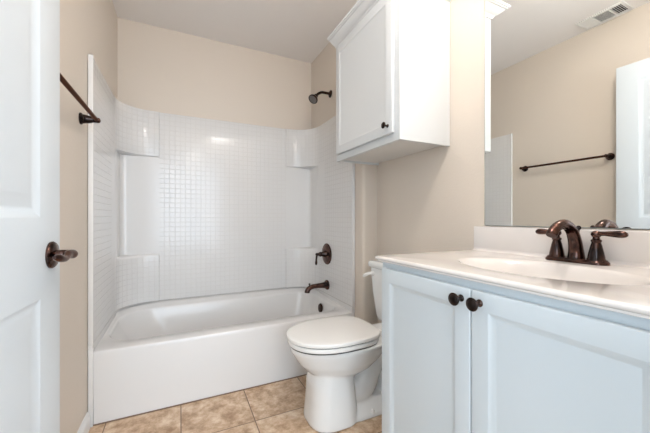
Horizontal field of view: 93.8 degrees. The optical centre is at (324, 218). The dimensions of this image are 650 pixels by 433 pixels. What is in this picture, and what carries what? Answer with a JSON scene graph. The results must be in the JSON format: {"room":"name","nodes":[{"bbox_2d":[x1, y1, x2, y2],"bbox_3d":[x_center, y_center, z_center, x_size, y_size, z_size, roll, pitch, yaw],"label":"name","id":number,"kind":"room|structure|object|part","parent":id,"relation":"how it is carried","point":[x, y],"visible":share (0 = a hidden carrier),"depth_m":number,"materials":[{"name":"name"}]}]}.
{"room":"bathroom","nodes":[
{"label":"bathroom","id":0,"kind":"room"},
{"bbox_2d":[60,0,116,432],"bbox_3d":[-1.000,-0.214,1.028,0.100,2.485,2.756,0,0,-25],"label":"wall","id":1,"kind":"structure","parent":0,"point":[87,27],"depth_m":1.33,"materials":[{"name":"beige paint"}]},
{"bbox_2d":[0,0,77,432],"bbox_3d":[-0.527,-0.012,0.400,0.134,2.057,0.901,0,0,-25],"label":"door","id":2,"kind":"structure","parent":1,"relation":"in","point":[31,255],"depth_m":0.66,"materials":[{"name":"white paint"}]},
{"bbox_3d":[-0.666,0.091,0.769,0.044,0.067,0.067,0,0,-25],"label":"handle","id":3,"kind":"part","parent":2,"relation":"part of","materials":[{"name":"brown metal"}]},
{"bbox_3d":[-0.624,0.091,0.732,0.023,0.025,0.126,0,0,-25],"label":"lever","id":4,"kind":"part","parent":2,"relation":"part of","materials":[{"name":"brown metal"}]},
{"bbox_2d":[60,73,100,124],"bbox_3d":[-0.946,-0.454,1.122,0.076,0.053,0.663,0,0,-25],"label":"towel bar","id":5,"kind":"object","parent":1,"relation":"attached to","point":[83,119],"visible":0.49,"depth_m":1.25,"materials":[{"name":"brown metal"}]},
{"bbox_3d":[-1.077,-0.454,1.397,0.076,0.053,0.053,0,0,-25],"label":"post","id":6,"kind":"part","parent":5,"relation":"part of","materials":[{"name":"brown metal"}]},
{"bbox_2d":[77,412,89,432],"bbox_3d":[-0.781,0.987,0.701,0.013,0.084,1.737,0,0,-25],"label":"baseboard","id":7,"kind":"structure","parent":1,"relation":"attached to","point":[85,425],"depth_m":1.43,"materials":[{"name":"white paint"}]},
{"bbox_2d":[117,17,310,129],"bbox_3d":[-0.838,-0.214,2.576,1.524,2.485,0.100,0,0,-25],"label":"wall","id":8,"kind":"structure","parent":0,"point":[162,70],"depth_m":2.47,"materials":[{"name":"beige paint"}]},
{"bbox_2d":[112,0,357,62],"bbox_3d":[-0.214,-1.496,1.402,1.840,0.080,2.756,0,0,-25],"label":"ceiling","id":9,"kind":"structure","parent":0,"point":[300,30],"depth_m":2.24,"materials":[{"name":"white paint"}]},
{"bbox_2d":[89,375,381,432],"bbox_3d":[-0.214,1.069,1.402,1.840,0.080,2.756,0,0,-25],"label":"floor","id":10,"kind":"structure","parent":0,"point":[278,407],"depth_m":1.57,"materials":[{"name":"tile"}]},
{"bbox_2d":[88,287,354,427],"bbox_3d":[-0.645,0.826,2.171,1.520,0.403,0.793,0,0,-25],"label":"bathtub","id":11,"kind":"object","parent":10,"relation":"on","point":[149,357],"visible":0.77,"depth_m":1.80,"materials":[{"name":"white plastic"}]},
{"bbox_2d":[88,54,354,345],"bbox_3d":[-0.645,-0.090,2.171,1.520,1.429,0.794,0,0,-25],"label":"tub surround","id":12,"kind":"object","parent":11,"relation":"on","point":[180,206],"visible":0.93,"depth_m":2.39,"materials":[{"name":"plastic"}]},
{"bbox_2d":[305,280,329,292],"bbox_3d":[-0.071,0.550,2.454,0.200,0.088,0.080,0,0,-25],"label":"tub spout","id":13,"kind":"object","parent":12,"relation":"attached to","point":[325,284],"visible":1,"depth_m":2.45,"materials":[{"name":"brown metal"}]},
{"bbox_2d":[315,243,331,264],"bbox_3d":[-0.035,0.293,2.481,0.113,0.174,0.174,0,0,-25],"label":"shower valve","id":14,"kind":"object","parent":12,"relation":"attached to","point":[326,253],"visible":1,"depth_m":2.47,"materials":[{"name":"brown metal"}]},
{"bbox_3d":[-0.040,0.728,2.466,0.020,0.074,0.074,0,0,-25],"label":"overflow plate","id":15,"kind":"part","parent":11,"relation":"part of","materials":[{"name":"brown metal"}]},
{"bbox_2d":[286,260,382,432],"bbox_3d":[0.151,0.646,1.649,0.736,0.763,0.398,0,0,-25],"label":"toilet","id":16,"kind":"object","parent":10,"relation":"on","point":[341,356],"visible":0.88,"depth_m":1.49,"materials":[{"name":"white ceramic"}]},
{"bbox_3d":[0.034,0.615,1.589,0.462,0.021,0.366,0,0,-25],"label":"seat","id":17,"kind":"part","parent":16,"relation":"part of","materials":[{"name":"white plastic"}]},
{"bbox_3d":[0.034,0.587,1.589,0.472,0.024,0.374,0,0,-25],"label":"lid","id":18,"kind":"part","parent":16,"relation":"part of","materials":[{"name":"white plastic"}]},
{"bbox_3d":[0.152,0.829,1.645,0.710,0.397,0.357,0,0,-25],"label":"bowl","id":19,"kind":"part","parent":16,"relation":"part of","materials":[{"name":"white ceramic"}]},
{"bbox_3d":[0.270,0.347,1.883,0.081,0.045,0.033,0,0,27],"label":"flush lever","id":20,"kind":"part","parent":16,"relation":"part of","materials":[{"name":"white plastic"}]},
{"bbox_3d":[0.415,0.284,1.774,0.152,0.038,0.398,0,0,-25],"label":"tank lid","id":21,"kind":"part","parent":16,"relation":"part of","materials":[{"name":"white ceramic"}]},
{"bbox_3d":[0.420,0.467,1.777,0.140,0.327,0.374,0,0,-25],"label":"tank","id":22,"kind":"part","parent":16,"relation":"part of","materials":[{"name":"white ceramic"}]},
{"bbox_2d":[382,262,649,432],"bbox_3d":[0.618,0.596,0.875,0.586,0.864,0.840,0,0,-25],"label":"vanity cabinet","id":23,"kind":"object","parent":10,"relation":"on","point":[459,355],"visible":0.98,"depth_m":0.71,"materials":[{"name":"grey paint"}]},
{"bbox_3d":[0.299,0.543,0.959,0.018,0.721,0.381,0,0,-25],"label":"door","id":24,"kind":"part","parent":23,"relation":"part of","materials":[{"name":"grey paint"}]},
{"bbox_3d":[0.347,0.211,0.800,0.032,0.034,0.034,0,0,-25],"label":"knob","id":25,"kind":"part","parent":23,"relation":"part of","materials":[{"name":"brown metal"}]},
{"bbox_3d":[0.371,0.211,0.750,0.032,0.034,0.034,0,0,-25],"label":"knob","id":26,"kind":"part","parent":23,"relation":"part of","materials":[{"name":"brown metal"}]},
{"bbox_2d":[375,226,649,319],"bbox_3d":[0.627,0.154,0.891,0.556,0.235,0.864,0,0,-25],"label":"countertop","id":27,"kind":"structure","parent":23,"relation":"on","point":[512,258],"depth_m":0.91,"materials":[{"name":"stone"}]},
{"bbox_2d":[535,219,628,265],"bbox_3d":[0.799,0.072,0.985,0.200,0.139,0.192,0,0,16],"label":"faucet","id":28,"kind":"object","parent":27,"relation":"on","point":[576,254],"visible":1,"depth_m":0.95,"materials":[{"name":"brown metal"}]},
{"bbox_3d":[0.779,0.048,1.060,0.027,0.024,0.079,0,0,-25],"label":"lever","id":29,"kind":"part","parent":28,"relation":"part of","materials":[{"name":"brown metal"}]},
{"bbox_3d":[0.791,0.094,1.037,0.047,0.074,0.047,0,0,-25],"label":"handle","id":30,"kind":"part","parent":28,"relation":"part of","materials":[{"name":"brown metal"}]},
{"bbox_3d":[0.761,0.068,0.962,0.174,0.129,0.048,0,0,-25],"label":"spout","id":31,"kind":"part","parent":28,"relation":"part of","materials":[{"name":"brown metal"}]},
{"bbox_3d":[0.814,0.135,0.988,0.057,0.014,0.174,0,0,-25],"label":"plate","id":32,"kind":"part","parent":28,"relation":"part of","materials":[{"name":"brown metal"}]},
{"bbox_3d":[0.838,0.094,0.939,0.047,0.074,0.047,0,0,-25],"label":"handle","id":33,"kind":"part","parent":28,"relation":"part of","materials":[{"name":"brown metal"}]},
{"bbox_3d":[0.851,0.048,0.910,0.027,0.024,0.089,0,0,-25],"label":"lever","id":34,"kind":"part","parent":28,"relation":"part of","materials":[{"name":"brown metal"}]},
{"bbox_3d":[0.464,0.543,0.612,0.018,0.721,0.381,0,0,-25],"label":"door","id":35,"kind":"part","parent":23,"relation":"part of","materials":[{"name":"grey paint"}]},
{"bbox_2d":[311,42,376,323],"bbox_3d":[0.095,-0.214,2.525,0.116,2.485,0.996,0,0,-25],"label":"wall","id":36,"kind":"structure","parent":0,"point":[323,68],"depth_m":2.09,"materials":[{"name":"beige paint"}]},
{"bbox_2d":[309,90,331,103],"bbox_3d":[-0.038,-0.983,2.443,0.193,0.133,0.082,0,0,-25],"label":"shower","id":37,"kind":"object","parent":36,"relation":"attached to","point":[313,99],"visible":1,"depth_m":2.43,"materials":[{"name":"brown metal"}]},
{"bbox_3d":[-0.020,-1.004,2.463,0.129,0.054,0.021,0,0,-25],"label":"shower arm","id":38,"kind":"part","parent":37,"relation":"part of","materials":[{"name":"brown metal"}]},
{"bbox_2d":[377,0,649,322],"bbox_3d":[0.571,-0.214,1.777,0.100,2.485,2.756,0,0,-25],"label":"wall","id":39,"kind":"structure","parent":0,"point":[430,200],"depth_m":1.51,"materials":[{"name":"beige paint"}]},
{"bbox_2d":[327,0,450,164],"bbox_3d":[0.336,-0.754,1.701,0.386,0.779,0.692,0,0,-25],"label":"upper cabinet","id":40,"kind":"object","parent":39,"relation":"attached to","point":[393,56],"visible":1,"depth_m":1.51,"materials":[{"name":"white paint"}]},
{"bbox_3d":[0.198,-0.742,1.678,0.018,0.680,0.565,0,0,-25],"label":"door","id":41,"kind":"part","parent":40,"relation":"part of","materials":[{"name":"white paint"}]},
{"bbox_3d":[0.285,-0.440,1.441,0.030,0.031,0.031,0,0,-25],"label":"knob","id":42,"kind":"part","parent":40,"relation":"part of","materials":[{"name":"brown metal"}]},
{"bbox_3d":[0.336,-1.117,1.701,0.386,0.054,0.692,0,0,-25],"label":"crown moulding","id":43,"kind":"part","parent":40,"relation":"part of","materials":[{"name":"white paint"}]},
{"bbox_3d":[0.360,-0.383,1.750,0.297,0.012,0.588,0,0,-25],"label":"panel","id":44,"kind":"part","parent":40,"relation":"part of","materials":[{"name":"white wood"}]},
{"bbox_2d":[473,226,649,268],"bbox_3d":[0.865,0.090,1.001,0.032,0.106,0.857,0,0,-25],"label":"backsplash","id":45,"kind":"structure","parent":39,"relation":"attached to","point":[633,250],"depth_m":1.10,"materials":[{"name":"stone"}]},
{"bbox_2d":[485,0,649,229],"bbox_3d":[0.887,-0.499,0.988,0.006,1.064,0.812,0,0,-25],"label":"wall mirror","id":46,"kind":"object","parent":39,"relation":"attached to","point":[567,82],"visible":1,"depth_m":1.06,"materials":[{"name":"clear mirror"}]}
]}

